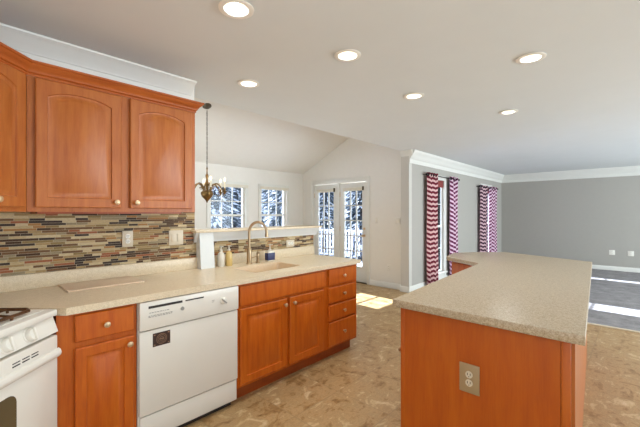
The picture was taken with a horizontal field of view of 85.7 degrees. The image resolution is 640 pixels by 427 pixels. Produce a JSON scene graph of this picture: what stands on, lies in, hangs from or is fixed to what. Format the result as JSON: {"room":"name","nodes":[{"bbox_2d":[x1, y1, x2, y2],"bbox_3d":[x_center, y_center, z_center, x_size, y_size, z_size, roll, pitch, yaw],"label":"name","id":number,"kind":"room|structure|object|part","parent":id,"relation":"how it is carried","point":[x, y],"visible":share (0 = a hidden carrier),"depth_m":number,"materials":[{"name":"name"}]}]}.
{"room":"kitchen","nodes":[
{"label":"kitchen","id":0,"kind":"room"},
{"bbox_2d":[16,50,193,99],"bbox_3d":[-1.973,0.140,2.137,0.140,2.500,2.450,0,0,43],"label":"wall","id":1,"kind":"structure","parent":0,"point":[33,57],"depth_m":2.48,"materials":[{"name":"white paint"}]},
{"bbox_2d":[0,42,32,211],"bbox_3d":[-1.994,-0.428,1.321,0.872,0.836,1.625,0,0,-2],"label":"upper cabinet","id":2,"kind":"object","parent":1,"relation":"attached to","point":[14,66],"visible":1,"depth_m":1.81,"materials":[{"name":"brown wood"}]},
{"bbox_3d":[-1.613,-0.400,1.700,0.020,0.730,0.375,0,0,-2],"label":"door","id":3,"kind":"part","parent":2,"relation":"part of","materials":[{"name":"brown wood"}]},
{"bbox_3d":[-1.585,-0.808,1.336,0.050,0.076,1.165,0,0,-2],"label":"crown","id":4,"kind":"part","parent":2,"relation":"part of","materials":[{"name":"brown wood"}]},
{"bbox_2d":[0,212,194,276],"bbox_3d":[-1.861,0.175,2.149,0.008,0.410,2.280,0,0,43],"label":"tile backsplash","id":5,"kind":"structure","parent":1,"relation":"attached to","point":[29,243],"depth_m":2.39,"materials":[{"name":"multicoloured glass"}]},
{"bbox_2d":[122,231,132,246],"bbox_3d":[-1.442,0.190,2.587,0.012,0.120,0.075,0,0,43],"label":"wall outlet","id":6,"kind":"object","parent":5,"relation":"attached to","point":[127,236],"visible":1,"depth_m":2.58,"materials":[{"name":"beige plastic"}]},
{"bbox_2d":[169,230,182,244],"bbox_3d":[-1.191,0.200,2.857,0.011,0.120,0.120,0,0,43],"label":"light switch","id":7,"kind":"object","parent":5,"relation":"attached to","point":[175,236],"visible":1,"depth_m":2.86,"materials":[{"name":"beige plastic"}]},
{"bbox_2d":[0,23,196,95],"bbox_3d":[-1.841,-1.060,2.103,0.100,0.100,2.260,0,0,43],"label":"trim","id":8,"kind":"structure","parent":1,"relation":"attached to","point":[18,39],"depth_m":2.37,"materials":[{"name":"white wood"}]},
{"bbox_2d":[26,60,203,213],"bbox_3d":[-1.378,-0.422,2.393,0.380,0.848,1.039,0,0,43],"label":"upper cabinet","id":9,"kind":"object","parent":1,"relation":"attached to","point":[91,148],"visible":1,"depth_m":2.18,"materials":[{"name":"brown wood"}]},
{"bbox_3d":[-1.451,-0.400,2.097,0.020,0.730,0.438,0,0,43],"label":"door","id":10,"kind":"part","parent":9,"relation":"part of","materials":[{"name":"brown wood"}]},
{"bbox_3d":[-1.432,-0.004,2.382,0.260,0.012,0.850,0,0,43],"label":"light rail","id":11,"kind":"part","parent":9,"relation":"part of","materials":[{"name":"brown wood"}]},
{"bbox_3d":[-1.379,-0.808,2.394,0.378,0.076,1.039,0,0,43],"label":"crown","id":12,"kind":"part","parent":9,"relation":"part of","materials":[{"name":"brown wood"}]},
{"bbox_3d":[-1.119,-0.400,2.455,0.020,0.730,0.429,0,0,43],"label":"door","id":13,"kind":"part","parent":9,"relation":"part of","materials":[{"name":"brown wood"}]},
{"bbox_2d":[195,162,302,228],"bbox_3d":[-1.899,0.230,6.481,0.140,2.320,4.560,0,0,43],"label":"wall","id":14,"kind":"structure","parent":0,"point":[252,176],"depth_m":6.96,"materials":[{"name":"white paint"}]},
{"bbox_2d":[207,180,248,228],"bbox_3d":[-1.748,0.045,6.559,0.115,1.310,0.940,0,0,43],"label":"window","id":15,"kind":"structure","parent":14,"relation":"in","point":[209,215],"depth_m":6.66,"materials":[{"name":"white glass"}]},
{"bbox_3d":[-1.774,0.035,6.583,0.045,1.150,0.760,0,0,43],"label":"sash","id":16,"kind":"part","parent":15,"relation":"part of","materials":[{"name":"white wood"}]},
{"bbox_2d":[212,183,248,187],"bbox_3d":[-1.710,-0.527,6.531,0.020,0.060,0.850,0,0,43],"label":"window shade","id":17,"kind":"object","parent":15,"relation":"attached to","point":[222,185],"visible":0.56,"depth_m":6.60,"materials":[{"name":"beige fabric"}]},
{"bbox_2d":[258,184,288,226],"bbox_3d":[-0.990,0.045,7.377,0.115,1.310,0.870,0,0,43],"label":"window","id":18,"kind":"structure","parent":14,"relation":"in","point":[260,202],"depth_m":7.41,"materials":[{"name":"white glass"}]},
{"bbox_3d":[-1.016,0.035,7.401,0.045,1.150,0.690,0,0,43],"label":"sash","id":19,"kind":"part","parent":18,"relation":"part of","materials":[{"name":"white wood"}]},
{"bbox_2d":[260,186,288,190],"bbox_3d":[-0.955,-0.527,7.344,0.020,0.060,0.770,0,0,43],"label":"window shade","id":20,"kind":"object","parent":18,"relation":"attached to","point":[261,187],"visible":1,"depth_m":7.32,"materials":[{"name":"beige fabric"}]},
{"bbox_2d":[194,97,348,173],"bbox_3d":[-0.942,-1.558,5.579,2.730,1.410,4.500,0,0,43],"label":"ceiling","id":21,"kind":"structure","parent":0,"point":[236,137],"depth_m":6.15,"materials":[{"name":"white paint"}]},
{"bbox_2d":[195,103,226,202],"bbox_3d":[-1.591,-0.852,4.858,0.550,1.396,0.562,0,0,43],"label":"chandelier","id":22,"kind":"object","parent":21,"relation":"hanging from","point":[207,194],"visible":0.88,"depth_m":4.84,"materials":[{"name":"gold metal"}]},
{"bbox_3d":[-1.591,-1.041,4.858,0.017,0.829,0.017,0,0,-2],"label":"chain","id":23,"kind":"part","parent":22,"relation":"part of","materials":[{"name":"grey metal"}]},
{"bbox_2d":[0,0,639,174],"bbox_3d":[3.158,-1.160,2.390,7.620,0.100,14.200,0,0,43],"label":"ceiling","id":24,"kind":"structure","parent":0,"point":[578,106],"depth_m":2.50,"materials":[{"name":"paint"}]},
{"bbox_2d":[218,0,253,18],"bbox_3d":[-0.452,-1.147,1.865,0.188,0.095,0.188,0,0,43],"label":"recessed light","id":25,"kind":"object","parent":24,"relation":"in","point":[236,9],"visible":0.99,"depth_m":1.91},
{"bbox_2d":[237,79,259,87],"bbox_3d":[-0.606,-1.147,2.935,0.188,0.095,0.188,0,0,43],"label":"recessed light","id":26,"kind":"object","parent":24,"relation":"in","point":[248,83],"visible":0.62,"depth_m":2.97,"materials":[{"name":"white glass"}]},
{"bbox_2d":[334,49,360,61],"bbox_3d":[0.192,-1.147,2.413,0.188,0.095,0.188,0,0,43],"label":"recessed light","id":27,"kind":"object","parent":24,"relation":"in","point":[345,55],"visible":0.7,"depth_m":2.45,"materials":[{"name":"white glass"}]},
{"bbox_2d":[404,92,423,99],"bbox_3d":[0.883,-1.147,3.246,0.188,0.095,0.188,0,0,43],"label":"recessed light","id":28,"kind":"object","parent":24,"relation":"in","point":[416,95],"visible":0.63,"depth_m":3.28,"materials":[{"name":"white glass"}]},
{"bbox_2d":[499,109,517,114],"bbox_3d":[2.052,-1.147,3.757,0.188,0.095,0.188,0,0,43],"label":"recessed light","id":29,"kind":"object","parent":24,"relation":"in","point":[510,111],"visible":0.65,"depth_m":3.79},
{"bbox_2d":[516,52,545,63],"bbox_3d":[1.500,-1.147,2.455,0.188,0.095,0.188,0,0,43],"label":"recessed light","id":30,"kind":"object","parent":24,"relation":"in","point":[533,57],"visible":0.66,"depth_m":2.48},
{"bbox_2d":[303,138,400,283],"bbox_3d":[0.612,-0.386,7.166,2.610,3.553,0.140,0,0,43],"label":"wall","id":31,"kind":"structure","parent":0,"point":[385,180],"depth_m":6.62,"materials":[{"name":"white paint"}]},
{"bbox_2d":[317,190,332,192],"bbox_3d":[0.115,-0.492,7.535,0.480,0.065,0.025,0,0,43],"label":"roller shade","id":32,"kind":"object","parent":31,"relation":"attached to","point":[318,191],"depth_m":7.55,"materials":[{"name":"beige fabric"}]},
{"bbox_2d":[314,184,336,256],"bbox_3d":[0.122,0.370,7.545,0.684,2.000,0.100,0,0,43],"label":"door","id":33,"kind":"structure","parent":31,"relation":"in","point":[328,188],"depth_m":7.61,"materials":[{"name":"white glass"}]},
{"bbox_2d":[311,176,369,284],"bbox_3d":[0.422,0.330,7.315,1.610,2.120,0.140,0,0,43],"label":"trim","id":34,"kind":"structure","parent":31,"relation":"attached to","point":[366,179],"depth_m":7.16,"materials":[{"name":"white wood"}]},
{"bbox_2d":[343,188,361,190],"bbox_3d":[0.661,-0.492,7.028,0.490,0.065,0.025,0,0,43],"label":"roller shade","id":35,"kind":"object","parent":31,"relation":"attached to","point":[344,189],"depth_m":7.01,"materials":[{"name":"beige fabric"}]},
{"bbox_2d":[340,182,365,282],"bbox_3d":[0.662,0.370,7.033,0.694,2.000,0.117,0,0,43],"label":"door","id":36,"kind":"structure","parent":31,"relation":"in","point":[357,186],"depth_m":6.99,"materials":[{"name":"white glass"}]},
{"bbox_2d":[370,280,400,289],"bbox_3d":[1.241,1.340,6.477,0.730,0.100,0.015,0,0,43],"label":"baseboard","id":37,"kind":"structure","parent":31,"relation":"attached to","point":[372,282],"depth_m":6.48,"materials":[{"name":"white wood"}]},
{"bbox_2d":[395,218,400,223],"bbox_3d":[1.422,0.140,6.312,0.120,0.120,0.011,0,0,43],"label":"light switch","id":38,"kind":"object","parent":31,"relation":"attached to","point":[397,220],"visible":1,"depth_m":6.31,"materials":[{"name":"white paint"}]},
{"bbox_2d":[401,156,411,286],"bbox_3d":[1.538,0.140,6.143,0.160,2.500,0.100,0,0,43],"label":"wall","id":39,"kind":"structure","parent":0,"point":[406,167],"depth_m":6.10,"materials":[{"name":"grey paint"}]},
{"bbox_2d":[400,286,409,292],"bbox_3d":[1.499,1.340,6.101,0.190,0.100,0.015,0,0,43],"label":"baseboard","id":40,"kind":"structure","parent":39,"relation":"attached to","point":[402,288],"depth_m":6.10,"materials":[{"name":"white wood"}]},
{"bbox_2d":[184,269,639,426],"bbox_3d":[2.201,1.437,3.277,10.230,0.106,14.200,0,0,43],"label":"floor","id":41,"kind":"structure","parent":0,"point":[358,385],"depth_m":2.91,"materials":[{"name":"tile"}]},
{"bbox_2d":[0,308,61,426],"bbox_3d":[-1.592,0.916,1.317,0.675,0.947,0.758,0,0,-2],"label":"range","id":42,"kind":"object","parent":41,"relation":"on","point":[29,352],"visible":1,"depth_m":1.53,"materials":[{"name":"white metal"}]},
{"bbox_2d":[0,309,56,337],"bbox_3d":[-1.597,0.486,1.317,0.625,0.034,0.758,0,0,-2],"label":"cooktop","id":43,"kind":"object","parent":42,"relation":"in","point":[27,321],"depth_m":1.55,"materials":[{"name":"white metal"}]},
{"bbox_3d":[-1.310,0.545,1.328,0.058,0.083,0.758,0,0,-2],"label":"control panel","id":44,"kind":"part","parent":42,"relation":"part of","materials":[{"name":"white ceramic"}]},
{"bbox_3d":[-1.271,0.682,1.329,0.021,0.044,0.746,0,0,-2],"label":"handle","id":45,"kind":"part","parent":42,"relation":"part of","materials":[{"name":"white metal"}]},
{"bbox_2d":[51,303,135,426],"bbox_3d":[-1.419,0.952,2.078,0.712,0.876,0.377,0,0,43],"label":"base cabinet","id":46,"kind":"object","parent":41,"relation":"on","point":[96,364],"visible":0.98,"depth_m":1.85,"materials":[{"name":"brown wood"}]},
{"bbox_3d":[-1.171,0.598,1.885,0.020,0.140,0.282,0,0,43],"label":"drawer","id":47,"kind":"part","parent":46,"relation":"part of","materials":[{"name":"brown wood"}]},
{"bbox_3d":[-1.171,0.978,1.885,0.020,0.555,0.282,0,0,43],"label":"door","id":48,"kind":"part","parent":46,"relation":"part of","materials":[{"name":"brown wood"}]},
{"bbox_3d":[-1.152,0.600,1.867,0.032,0.033,0.033,0,0,43],"label":"knob","id":49,"kind":"part","parent":46,"relation":"part of","materials":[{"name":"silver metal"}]},
{"bbox_3d":[-1.074,0.738,1.951,0.032,0.033,0.033,0,0,43],"label":"knob","id":50,"kind":"part","parent":46,"relation":"part of","materials":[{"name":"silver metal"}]},
{"bbox_2d":[136,285,237,426],"bbox_3d":[-1.037,0.952,2.447,0.652,0.876,0.674,0,0,43],"label":"dishwasher","id":51,"kind":"object","parent":41,"relation":"on","point":[186,345],"visible":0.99,"depth_m":2.21,"materials":[{"name":"white metal"}]},
{"bbox_3d":[-0.839,1.270,2.263,0.032,0.140,0.654,0,0,43],"label":"kick panel","id":52,"kind":"part","parent":51,"relation":"part of","materials":[{"name":"white metal"}]},
{"bbox_3d":[-0.825,0.604,2.250,0.030,0.168,0.670,0,0,43],"label":"control panel","id":53,"kind":"part","parent":51,"relation":"part of","materials":[{"name":"white plastic"}]},
{"bbox_2d":[237,270,325,397],"bbox_3d":[-0.496,0.952,3.074,0.712,0.876,0.972,0,0,43],"label":"base cabinet","id":54,"kind":"object","parent":41,"relation":"on","point":[281,322],"visible":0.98,"depth_m":2.79,"materials":[{"name":"brown wood"}]},
{"bbox_2d":[0,246,360,315],"bbox_3d":[-1.020,0.509,2.378,0.929,0.259,3.760,0,0,43],"label":"countertop","id":55,"kind":"structure","parent":54,"relation":"on","point":[176,277],"depth_m":2.38,"materials":[{"name":"beige stone"}]},
{"bbox_2d":[58,276,143,292],"bbox_3d":[-1.467,0.470,2.326,0.275,0.011,0.435,0,0,43],"label":"cutting board","id":56,"kind":"object","parent":55,"relation":"on","point":[101,283],"visible":1,"depth_m":2.29,"materials":[{"name":"beige wood"}]},
{"bbox_2d":[217,246,224,266],"bbox_3d":[-0.888,0.383,3.094,0.062,0.187,0.062,0,0,-10],"label":"soap bottle","id":57,"kind":"object","parent":55,"relation":"on","point":[220,257],"visible":1,"depth_m":3.07,"materials":[{"name":"plastic"}]},
{"bbox_2d":[225,245,231,265],"bbox_3d":[-0.829,0.383,3.142,0.062,0.187,0.062,0,0,-10],"label":"soap bottle","id":58,"kind":"object","parent":55,"relation":"on","point":[228,257],"visible":1,"depth_m":3.12,"materials":[{"name":"plastic"}]},
{"bbox_2d":[246,221,268,263],"bbox_3d":[-0.591,0.273,3.271,0.214,0.407,0.096,0,0,-1],"label":"faucet","id":59,"kind":"object","parent":55,"relation":"on","point":[249,250],"visible":1,"depth_m":3.24,"materials":[{"name":"brown metal"}]},
{"bbox_3d":[-0.584,0.198,3.247,0.191,0.257,0.025,0,0,3],"label":"spout","id":60,"kind":"part","parent":59,"relation":"part of","materials":[{"name":"brown metal"}]},
{"bbox_2d":[256,251,259,262],"bbox_3d":[-0.590,0.419,3.316,0.068,0.113,0.044,0,0,43],"label":"sprayer","id":61,"kind":"object","parent":55,"relation":"on","point":[258,252],"visible":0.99,"depth_m":3.31,"materials":[{"name":"brown metal"}]},
{"bbox_2d":[233,262,301,272],"bbox_3d":[-0.467,0.557,3.092,0.358,0.164,0.548,0,0,43],"label":"sink basin","id":62,"kind":"object","parent":55,"relation":"in","point":[270,266],"depth_m":3.24,"materials":[{"name":"beige ceramic"}]},
{"bbox_2d":[265,244,274,261],"bbox_3d":[-0.496,0.391,3.446,0.065,0.171,0.090,0,0,43],"label":"soap dispenser","id":63,"kind":"object","parent":55,"relation":"on","point":[270,254],"visible":1,"depth_m":3.43,"materials":[{"name":"plastic"}]},
{"bbox_2d":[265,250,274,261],"bbox_3d":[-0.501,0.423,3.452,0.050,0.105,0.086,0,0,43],"label":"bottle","id":64,"kind":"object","parent":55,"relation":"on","point":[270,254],"depth_m":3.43,"materials":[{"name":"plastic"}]},
{"bbox_3d":[-0.431,0.978,2.683,0.020,0.555,0.452,0,0,43],"label":"door","id":65,"kind":"part","parent":54,"relation":"part of","materials":[{"name":"brown wood"}]},
{"bbox_3d":[-0.114,0.978,3.023,0.020,0.555,0.412,0,0,43],"label":"door","id":66,"kind":"part","parent":54,"relation":"part of","materials":[{"name":"brown wood"}]},
{"bbox_2d":[321,264,355,359],"bbox_3d":[-0.005,0.952,3.604,0.712,0.876,0.468,0,0,43],"label":"base cabinet","id":67,"kind":"object","parent":41,"relation":"on","point":[340,281],"visible":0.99,"depth_m":3.36,"materials":[{"name":"brown wood"}]},
{"bbox_3d":[0.224,1.143,3.388,0.020,0.223,0.422,0,0,43],"label":"drawer","id":68,"kind":"part","parent":67,"relation":"part of","materials":[{"name":"brown wood"}]},
{"bbox_3d":[0.224,0.940,3.388,0.020,0.144,0.422,0,0,43],"label":"drawer","id":69,"kind":"part","parent":67,"relation":"part of","materials":[{"name":"brown wood"}]},
{"bbox_3d":[0.224,0.774,3.388,0.020,0.144,0.422,0,0,43],"label":"drawer","id":70,"kind":"part","parent":67,"relation":"part of","materials":[{"name":"brown wood"}]},
{"bbox_3d":[0.224,0.603,3.388,0.020,0.150,0.422,0,0,43],"label":"drawer","id":71,"kind":"part","parent":67,"relation":"part of","materials":[{"name":"brown wood"}]},
{"bbox_2d":[393,252,591,426],"bbox_3d":[1.474,0.933,2.946,1.318,0.914,3.068,0,0,39],"label":"kitchen island","id":72,"kind":"object","parent":41,"relation":"on","point":[521,319],"visible":1,"depth_m":1.74,"materials":[{"name":"brown wood"}]},
{"bbox_3d":[1.513,0.598,3.576,0.020,0.140,0.470,0,0,-14],"label":"drawer","id":73,"kind":"part","parent":72,"relation":"part of","materials":[{"name":"brown wood"}]},
{"bbox_2d":[459,361,479,395],"bbox_3d":[0.721,0.798,1.667,0.095,0.140,0.012,0,0,43],"label":"wall outlet","id":74,"kind":"object","parent":72,"relation":"attached to","point":[469,375],"visible":1,"depth_m":1.66,"materials":[{"name":"beige plastic"}]},
{"bbox_2d":[465,371,472,377],"bbox_3d":[0.719,0.778,1.664,0.034,0.034,0.004,0,0,43],"label":"receptacle","id":75,"kind":"object","parent":74,"relation":"attached to","point":[468,374],"depth_m":1.66,"materials":[{"name":"white plastic"}]},
{"bbox_2d":[465,379,472,386],"bbox_3d":[0.719,0.818,1.664,0.034,0.034,0.004,0,0,43],"label":"receptacle","id":76,"kind":"object","parent":74,"relation":"attached to","point":[468,382],"depth_m":1.66,"materials":[{"name":"white plastic"}]},
{"bbox_3d":[0.734,0.953,1.670,0.715,0.874,0.012,0,0,43],"label":"panel","id":77,"kind":"part","parent":72,"relation":"part of","materials":[{"name":"brown wood"}]},
{"bbox_2d":[393,252,591,345],"bbox_3d":[1.474,0.496,2.946,1.318,0.040,3.068,0,0,39],"label":"island countertop","id":78,"kind":"structure","parent":72,"relation":"on","point":[540,296],"depth_m":2.00,"materials":[{"name":"beige stone"}]},
{"bbox_3d":[1.821,0.953,2.396,0.012,0.874,2.537,0,0,39],"label":"panel","id":79,"kind":"part","parent":72,"relation":"part of","materials":[{"name":"brown wood"}]},
{"bbox_2d":[587,322,639,332],"bbox_3d":[4.302,1.385,3.498,7.450,0.010,0.060,0,0,43],"label":"trim","id":80,"kind":"structure","parent":41,"relation":"on","point":[587,322],"depth_m":4.18,"materials":[{"name":"white wood"}]},
{"bbox_2d":[412,164,500,285],"bbox_3d":[3.456,0.140,8.197,0.140,2.500,5.520,0,0,43],"label":"wall","id":81,"kind":"structure","parent":0,"point":[468,193],"depth_m":7.22,"materials":[{"name":"grey paint"}]},
{"bbox_2d":[410,274,448,291],"bbox_3d":[3.438,1.334,8.063,0.015,0.100,5.500,0,0,43],"label":"baseboard","id":82,"kind":"structure","parent":81,"relation":"attached to","point":[417,286],"depth_m":6.31,"materials":[{"name":"white wood"}]},
{"bbox_2d":[438,175,447,277],"bbox_3d":[2.312,0.270,6.878,0.115,2.060,0.890,0,0,43],"label":"window","id":83,"kind":"structure","parent":81,"relation":"in","point":[440,274],"depth_m":7.10,"materials":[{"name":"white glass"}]},
{"bbox_3d":[2.284,0.260,6.904,0.003,1.790,0.600,0,0,43],"label":"pane","id":84,"kind":"part","parent":83,"relation":"part of","materials":[{"name":"clear glass"}]},
{"bbox_3d":[2.286,0.260,6.902,0.045,1.860,0.670,0,0,43],"label":"sash","id":85,"kind":"part","parent":83,"relation":"part of","materials":[{"name":"white wood"}]},
{"bbox_2d":[438,180,442,187],"bbox_3d":[2.314,-0.599,6.877,0.020,0.136,0.650,0,0,43],"label":"window shade","id":86,"kind":"object","parent":83,"relation":"attached to","point":[440,183],"visible":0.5,"depth_m":7.01,"materials":[{"name":"red fabric"}]},
{"bbox_2d":[480,183,491,233],"bbox_3d":[4.359,0.270,9.085,0.115,2.060,0.970,0,0,43],"label":"window","id":87,"kind":"structure","parent":81,"relation":"in","point":[480,183],"depth_m":9.32,"materials":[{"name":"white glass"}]},
{"bbox_3d":[4.331,0.260,9.111,0.003,1.790,0.680,0,0,43],"label":"pane","id":88,"kind":"part","parent":87,"relation":"part of","materials":[{"name":"clear glass"}]},
{"bbox_3d":[4.333,0.260,9.109,0.045,1.860,0.750,0,0,43],"label":"sash","id":89,"kind":"part","parent":87,"relation":"part of","materials":[{"name":"white wood"}]},
{"bbox_3d":[2.468,-0.725,6.948,0.109,0.048,1.585,0,0,43],"label":"curtain rod","id":90,"kind":"object","parent":81,"relation":"attached to","visible":0},
{"bbox_2d":[426,172,438,284],"bbox_3d":[2.136,0.295,6.548,0.075,2.130,0.413,0,0,43],"label":"curtain","id":91,"kind":"object","parent":90,"relation":"hanging from","point":[432,181],"visible":0.89,"depth_m":6.50,"materials":[{"name":"red fabric"}]},
{"bbox_2d":[449,177,457,275],"bbox_3d":[2.834,0.295,7.300,0.075,2.130,0.362,0,0,43],"label":"curtain","id":92,"kind":"object","parent":90,"relation":"hanging from","point":[453,225],"visible":0.83,"depth_m":7.21,"materials":[{"name":"fabric"}]},
{"bbox_3d":[4.389,-0.670,9.019,0.109,0.048,1.495,0,0,43],"label":"curtain rod","id":93,"kind":"object","parent":81,"relation":"attached to","visible":0},
{"bbox_2d":[479,185,487,251],"bbox_3d":[4.129,0.325,8.696,0.075,2.070,0.472,0,0,43],"label":"curtain","id":94,"kind":"object","parent":93,"relation":"hanging from","point":[483,236],"visible":0.82,"depth_m":8.64,"materials":[{"name":"fabric"}]},
{"bbox_2d":[488,186,496,251],"bbox_3d":[4.629,0.325,9.235,0.075,2.070,0.562,0,0,43],"label":"curtain","id":95,"kind":"object","parent":93,"relation":"hanging from","point":[492,231],"visible":0.9,"depth_m":9.15,"materials":[{"name":"purple fabric"}]},
{"bbox_2d":[501,175,639,267],"bbox_3d":[8.082,0.140,7.589,7.470,2.500,0.120,0,0,43],"label":"wall","id":96,"kind":"structure","parent":0,"point":[584,219],"depth_m":8.89,"materials":[{"name":"grey paint"}]},
{"bbox_2d":[400,149,639,182],"bbox_3d":[6.097,-1.000,5.566,7.630,0.220,5.545,0,0,43],"label":"trim","id":97,"kind":"structure","parent":96,"relation":"attached to","point":[417,157],"depth_m":8.39,"materials":[{"name":"white wood"}]},
{"bbox_2d":[609,250,614,254],"bbox_3d":[7.110,0.950,8.401,0.110,0.120,0.012,0,0,43],"label":"wall outlet","id":98,"kind":"object","parent":96,"relation":"attached to","point":[611,252],"visible":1,"depth_m":8.40,"materials":[{"name":"white plastic"}]},
{"bbox_2d":[592,265,639,272],"bbox_3d":[8.036,1.334,7.539,7.470,0.100,0.015,0,0,43],"label":"baseboard","id":99,"kind":"structure","parent":96,"relation":"attached to","point":[614,268],"depth_m":8.34,"materials":[{"name":"white wood"}]},
{"bbox_2d":[628,251,633,255],"bbox_3d":[7.359,0.950,8.169,0.110,0.120,0.012,0,0,43],"label":"wall outlet","id":100,"kind":"object","parent":96,"relation":"attached to","point":[630,253],"visible":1,"depth_m":8.16,"materials":[{"name":"white plastic"}]},
{"label":"outside","id":101,"kind":"structure","parent":0,"visible":0},
{"bbox_3d":[2.603,2.240,24.864,90.000,0.100,80.000,0,0,43],"label":"snow","id":102,"kind":"object","parent":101,"visible":0},
{"bbox_2d":[211,186,240,227],"bbox_3d":[-3.994,-0.746,13.254,3.349,6.129,3.136,0,0,43],"label":"evergreen tree","id":103,"kind":"object","parent":102,"relation":"on","point":[215,205],"visible":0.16,"depth_m":12.96,"materials":[{"name":"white plant"}]},
{"bbox_2d":[225,188,240,226],"bbox_3d":[-4.163,-0.979,16.990,3.519,6.662,3.333,0,0,16],"label":"evergreen tree","id":104,"kind":"object","parent":102,"relation":"on","point":[238,191],"visible":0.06,"depth_m":16.54,"materials":[{"name":"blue plant"}]},
{"bbox_2d":[262,190,272,226],"bbox_3d":[-2.733,-1.224,20.581,3.506,7.173,3.452,0,0,43],"label":"evergreen tree","id":105,"kind":"object","parent":102,"relation":"on","point":[264,192],"visible":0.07,"depth_m":20.17,"materials":[{"name":"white plant"}]},
{"bbox_2d":[264,190,281,226],"bbox_3d":[-1.424,0.192,13.474,2.558,4.004,2.634,0,0,43],"label":"evergreen tree","id":106,"kind":"object","parent":102,"relation":"on","point":[272,219],"visible":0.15,"depth_m":13.10,"materials":[{"name":"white plant"}]},
{"bbox_2d":[320,192,347,254],"bbox_3d":[0.205,-1.222,18.213,3.557,7.177,3.572,0,0,43],"label":"evergreen tree","id":107,"kind":"object","parent":102,"relation":"on","point":[326,193],"visible":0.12,"depth_m":17.67,"materials":[{"name":"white plant"}]},
{"bbox_2d":[327,192,360,246],"bbox_3d":[1.736,-1.637,22.178,4.636,8.346,4.403,0,0,43],"label":"evergreen tree","id":108,"kind":"object","parent":102,"relation":"on","point":[354,192],"visible":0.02,"depth_m":22.12,"materials":[{"name":"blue plant"}]},
{"bbox_2d":[331,190,361,260],"bbox_3d":[1.901,-1.231,15.451,3.400,7.158,3.421,0,0,43],"label":"evergreen tree","id":109,"kind":"object","parent":102,"relation":"on","point":[359,200],"visible":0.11,"depth_m":15.06,"materials":[{"name":"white plant"}]},
{"bbox_3d":[-0.630,0.790,3.571,0.120,1.200,1.480,0,0,43],"label":"wall","id":110,"kind":"structure","parent":0,"visible":0},
{"bbox_2d":[195,235,313,256],"bbox_3d":[-0.582,0.315,3.528,0.008,0.130,1.478,0,0,43],"label":"tile backsplash","id":111,"kind":"structure","parent":110,"relation":"attached to","point":[258,244],"depth_m":3.51,"materials":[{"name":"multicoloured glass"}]},
{"bbox_2d":[286,240,293,246],"bbox_3d":[-0.324,0.328,3.792,0.012,0.075,0.115,0,0,43],"label":"wall outlet","id":112,"kind":"object","parent":111,"relation":"attached to","point":[289,243],"visible":1,"depth_m":3.78,"materials":[{"name":"beige plastic"}]},
{"bbox_2d":[191,225,321,268],"bbox_3d":[-0.621,0.310,3.587,0.310,0.331,1.575,0,0,43],"label":"ledge","id":113,"kind":"object","parent":110,"relation":"on","point":[204,239],"visible":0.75,"depth_m":3.19,"materials":[{"name":"white paint"}]},
{"bbox_3d":[-1.001,0.321,3.015,0.088,0.310,0.130,0,0,43],"label":"bracket post","id":114,"kind":"part","parent":113,"relation":"part of","materials":[{"name":"white paint"}]},
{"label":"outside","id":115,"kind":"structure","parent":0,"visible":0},
{"bbox_3d":[0.700,1.500,9.137,5.000,0.100,2.850,0,0,43],"label":"deck","id":116,"kind":"object","parent":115,"visible":0},
{"bbox_2d":[320,229,361,257],"bbox_3d":[1.620,0.940,10.091,4.850,1.020,0.100,0,0,43],"label":"deck railing","id":117,"kind":"object","parent":116,"relation":"on","point":[321,230],"visible":0.12,"depth_m":10.84,"materials":[{"name":"white wood"}]},
{"bbox_3d":[1.601,1.325,10.108,4.800,0.050,0.060,0,0,43],"label":"rail","id":118,"kind":"part","parent":117,"relation":"part of","materials":[{"name":"white wood"}]},
{"bbox_3d":[1.601,0.540,10.108,4.800,0.060,0.100,0,0,43],"label":"rail","id":119,"kind":"part","parent":117,"relation":"part of","materials":[{"name":"white wood"}]},
{"bbox_2d":[352,235,361,258],"bbox_3d":[1.067,0.971,7.944,0.504,0.960,0.480,0,0,33],"label":"patio chair","id":120,"kind":"object","parent":116,"relation":"on","point":[359,257],"visible":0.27,"depth_m":7.84,"materials":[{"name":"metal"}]}
]}

